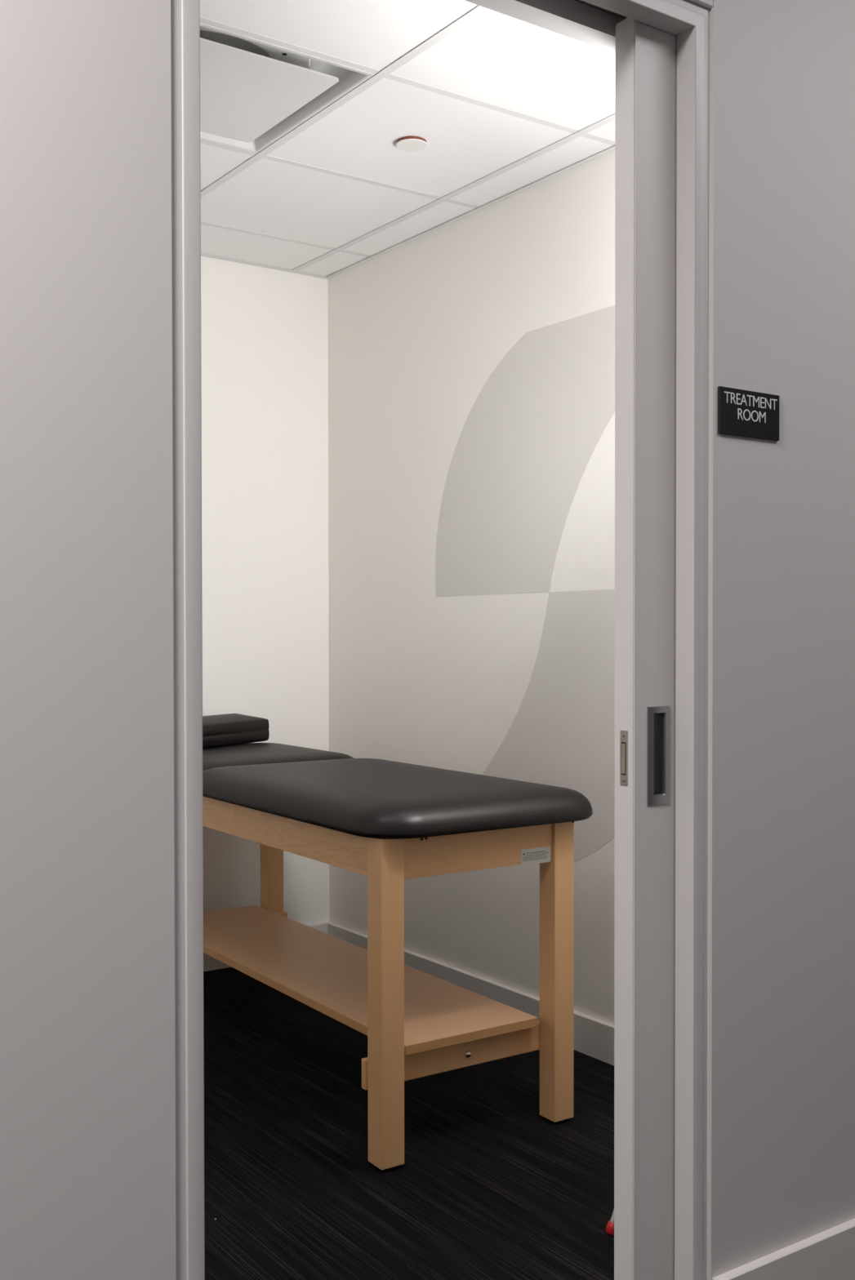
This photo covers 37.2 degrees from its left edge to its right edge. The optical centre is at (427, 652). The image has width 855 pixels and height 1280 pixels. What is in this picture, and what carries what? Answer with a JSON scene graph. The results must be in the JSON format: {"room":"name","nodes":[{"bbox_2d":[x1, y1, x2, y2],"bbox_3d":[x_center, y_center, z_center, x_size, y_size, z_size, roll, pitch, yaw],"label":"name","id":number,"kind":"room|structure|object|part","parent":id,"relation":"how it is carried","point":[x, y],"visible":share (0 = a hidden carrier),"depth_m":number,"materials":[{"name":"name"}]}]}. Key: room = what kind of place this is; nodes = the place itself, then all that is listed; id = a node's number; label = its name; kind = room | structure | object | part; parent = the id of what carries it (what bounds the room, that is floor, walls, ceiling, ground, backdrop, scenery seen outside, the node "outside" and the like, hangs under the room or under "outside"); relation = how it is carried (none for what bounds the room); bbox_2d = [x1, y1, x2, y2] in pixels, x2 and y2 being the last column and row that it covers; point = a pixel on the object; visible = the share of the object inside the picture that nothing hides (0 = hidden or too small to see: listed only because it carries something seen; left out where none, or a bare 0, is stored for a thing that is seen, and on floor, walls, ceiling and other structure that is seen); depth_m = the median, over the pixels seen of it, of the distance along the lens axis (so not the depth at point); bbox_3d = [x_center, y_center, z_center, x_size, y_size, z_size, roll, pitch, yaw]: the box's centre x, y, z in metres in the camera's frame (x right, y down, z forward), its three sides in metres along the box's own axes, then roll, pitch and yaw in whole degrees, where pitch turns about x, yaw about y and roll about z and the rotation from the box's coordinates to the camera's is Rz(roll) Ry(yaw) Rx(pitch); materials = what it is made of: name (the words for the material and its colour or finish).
{"room":"clinic corridor","nodes":[
{"label":"clinic corridor","id":0,"kind":"room"},
{"bbox_2d":[200,256,328,924],"bbox_3d":[-1.528,-0.207,3.906,2.974,2.620,0.100,-1,1,-35],"label":"wall","id":1,"kind":"structure","parent":0,"point":[264,331],"depth_m":4.51,"materials":[{"name":"paint"}]},
{"bbox_2d":[203,921,330,971],"bbox_3d":[-1.492,1.052,3.876,2.774,0.102,0.018,-1,1,-35],"label":"baseboard","id":2,"kind":"structure","parent":1,"relation":"attached to","point":[210,963],"depth_m":4.40,"materials":[{"name":"wood"}]},
{"bbox_2d":[200,0,615,279],"bbox_3d":[-0.798,-1.354,2.843,2.774,0.036,2.452,-1,1,-35],"label":"ceiling","id":3,"kind":"structure","parent":0,"point":[503,106],"depth_m":3.29,"materials":[{"name":"white tile"}]},
{"bbox_2d":[200,22,373,153],"bbox_3d":[-0.530,-1.390,3.022,0.582,0.100,0.588,-1,1,-35],"label":"ceiling vent","id":4,"kind":"object","parent":3,"relation":"in","point":[254,92],"visible":0.46,"depth_m":3.03,"materials":[{"name":"white metal"}]},
{"bbox_3d":[-0.528,-1.343,3.034,0.469,0.004,0.469,-1,1,-35],"label":"plate","id":5,"kind":"part","parent":4,"relation":"part of","materials":[{"name":"white metal"}]},
{"bbox_2d":[395,136,427,151],"bbox_3d":[-0.041,-1.342,3.352,0.083,0.010,0.083,-1,1,-35],"label":"sprinkler cover","id":6,"kind":"object","parent":3,"relation":"attached to","point":[411,144],"visible":1,"depth_m":3.34,"materials":[{"name":"white plastic"}]},
{"bbox_2d":[203,967,613,1279],"bbox_3d":[0.080,1.168,1.476,8.200,0.060,6.100,-1,1,-35],"label":"floor","id":7,"kind":"structure","parent":0,"point":[486,1186],"depth_m":2.79,"materials":[{"name":"carpet"}]},
{"bbox_2d":[202,742,592,1169],"bbox_3d":[-0.313,0.711,3.579,0.650,0.792,1.742,-1,1,-34],"label":"table","id":8,"kind":"object","parent":7,"relation":"on","point":[389,823],"visible":0.8,"depth_m":3.00,"materials":[{"name":"brown wood"}]},
{"bbox_2d":[202,713,269,748],"bbox_3d":[-0.702,0.257,4.219,0.154,0.091,0.392,0,1,30],"label":"pillow","id":9,"kind":"object","parent":8,"relation":"on","point":[229,729],"visible":0.54,"depth_m":4.20,"materials":[{"name":"black leather"}]},
{"bbox_3d":[-0.523,0.732,4.272,0.058,0.712,0.058,-1,1,-34],"label":"leg","id":10,"kind":"part","parent":8,"relation":"part of","materials":[{"name":"brown wood"}]},
{"bbox_2d":[202,742,353,771],"bbox_3d":[-0.616,0.344,4.025,0.650,0.072,0.655,-1,1,-34],"label":"cushion","id":11,"kind":"object","parent":8,"relation":"on","point":[248,753],"depth_m":3.90,"materials":[{"name":"black leather"}]},
{"bbox_3d":[-0.700,0.902,4.109,0.548,0.066,0.020,-1,1,-34],"label":"cross rail","id":12,"kind":"part","parent":8,"relation":"part of","materials":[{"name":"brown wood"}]},
{"bbox_3d":[-0.521,0.434,3.371,0.021,0.088,1.434,-1,1,-34],"label":"rail","id":13,"kind":"part","parent":8,"relation":"part of","materials":[{"name":"brown wood"}]},
{"bbox_2d":[203,905,537,1055],"bbox_3d":[-0.311,0.864,3.526,0.372,0.021,1.504,-1,1,-34],"label":"shelf","id":14,"kind":"object","parent":8,"relation":"attached to","point":[326,973],"depth_m":3.32,"materials":[{"name":"brown wood"}]},
{"bbox_3d":[-0.090,0.754,2.766,0.058,0.712,0.058,-1,1,-34],"label":"leg","id":15,"kind":"part","parent":8,"relation":"part of","materials":[{"name":"brown wood"}]},
{"bbox_2d":[202,758,592,839],"bbox_3d":[-0.130,0.355,3.300,0.650,0.072,1.084,-1,1,-34],"label":"cushion","id":16,"kind":"object","parent":8,"relation":"on","point":[348,798],"depth_m":2.98,"materials":[{"name":"black leather"}]},
{"bbox_3d":[0.087,0.919,2.934,0.548,0.066,0.020,-1,1,-34],"label":"cross rail","id":17,"kind":"part","parent":8,"relation":"part of","materials":[{"name":"brown wood"}]},
{"bbox_3d":[0.114,0.443,2.886,0.420,0.094,0.021,-1,1,-34],"label":"rail","id":18,"kind":"part","parent":8,"relation":"part of","materials":[{"name":"brown wood"}]},
{"bbox_2d":[522,850,548,861],"bbox_3d":[0.253,0.472,2.966,0.076,0.020,0.001,-1,1,-33],"label":"label","id":19,"kind":"object","parent":8,"relation":"on","point":[543,851],"depth_m":2.96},
{"bbox_3d":[0.308,0.750,3.032,0.058,0.712,0.058,-1,1,-34],"label":"leg","id":20,"kind":"part","parent":8,"relation":"part of","materials":[{"name":"brown wood"}]},
{"bbox_2d":[604,1208,613,1235],"bbox_3d":[0.529,0.170,2.445,0.335,1.904,0.215,-1,1,-29],"label":"stand","id":21,"kind":"object","parent":7,"relation":"on","point":[609,1228],"visible":0.09,"depth_m":2.45,"materials":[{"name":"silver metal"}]},
{"bbox_3d":[0.468,0.782,2.473,0.239,0.644,0.016,0,1,-12],"label":"leg","id":22,"kind":"part","parent":21,"relation":"part of","materials":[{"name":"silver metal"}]},
{"bbox_2d":[0,0,854,1279],"bbox_3d":[-0.124,-0.236,1.745,8.200,2.740,0.146,-1,1,-35],"label":"wall","id":23,"kind":"structure","parent":0,"point":[88,1037],"depth_m":1.52,"materials":[{"name":"paint"}]},
{"bbox_2d":[171,0,709,1279],"bbox_3d":[0.378,0.026,2.104,1.771,2.203,0.144,-1,1,-35],"label":"door frame","id":24,"kind":"structure","parent":23,"relation":"attached to","point":[689,21],"depth_m":2.04,"materials":[{"name":"metal"}]},
{"bbox_3d":[0.007,0.048,1.907,0.929,2.167,0.044,-1,1,-35],"label":"casing","id":25,"kind":"part","parent":24,"relation":"part of","materials":[{"name":"metal"}]},
{"bbox_2d":[613,17,676,1279],"bbox_3d":[0.688,0.047,2.313,0.909,2.135,0.048,-1,1,-35],"label":"door","id":26,"kind":"structure","parent":23,"relation":"in","point":[646,134],"depth_m":2.06,"materials":[{"name":"wood"}]},
{"bbox_3d":[0.317,0.171,2.055,0.002,0.049,0.008,-1,1,-35],"label":"lever","id":27,"kind":"part","parent":26,"relation":"part of","materials":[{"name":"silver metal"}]},
{"bbox_3d":[0.318,0.170,2.056,0.003,0.089,0.017,-1,1,-35],"label":"edge pull","id":28,"kind":"part","parent":26,"relation":"part of","materials":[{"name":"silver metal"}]},
{"bbox_3d":[0.370,0.166,2.076,0.048,0.160,0.021,-1,1,-35],"label":"flush pull","id":29,"kind":"part","parent":26,"relation":"part of","materials":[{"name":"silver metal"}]},
{"bbox_2d":[717,386,778,440],"bbox_3d":[0.534,-0.396,2.110,0.146,0.076,0.005,-1,1,-35],"label":"wall sign","id":30,"kind":"object","parent":23,"relation":"attached to","point":[740,412],"visible":1,"depth_m":2.10,"materials":[{"name":"black plastic"}]},
{"bbox_2d":[711,1217,854,1279],"bbox_3d":[1.878,1.060,3.063,3.433,0.102,0.018,-1,1,-35],"label":"baseboard","id":31,"kind":"structure","parent":23,"relation":"attached to","point":[828,1254],"depth_m":2.21,"materials":[{"name":"wood"}]},
{"bbox_2d":[327,150,614,1024],"bbox_3d":[0.381,-0.206,3.683,0.101,2.620,2.452,-1,1,-35],"label":"wall","id":32,"kind":"structure","parent":0,"point":[471,360],"depth_m":3.87,"materials":[{"name":"paint"}]},
{"bbox_2d":[327,922,613,1065],"bbox_3d":[0.339,1.053,3.661,0.018,0.102,2.434,-1,1,-35],"label":"baseboard","id":33,"kind":"structure","parent":32,"relation":"attached to","point":[593,1037],"depth_m":3.80,"materials":[{"name":"paint"}]}
]}

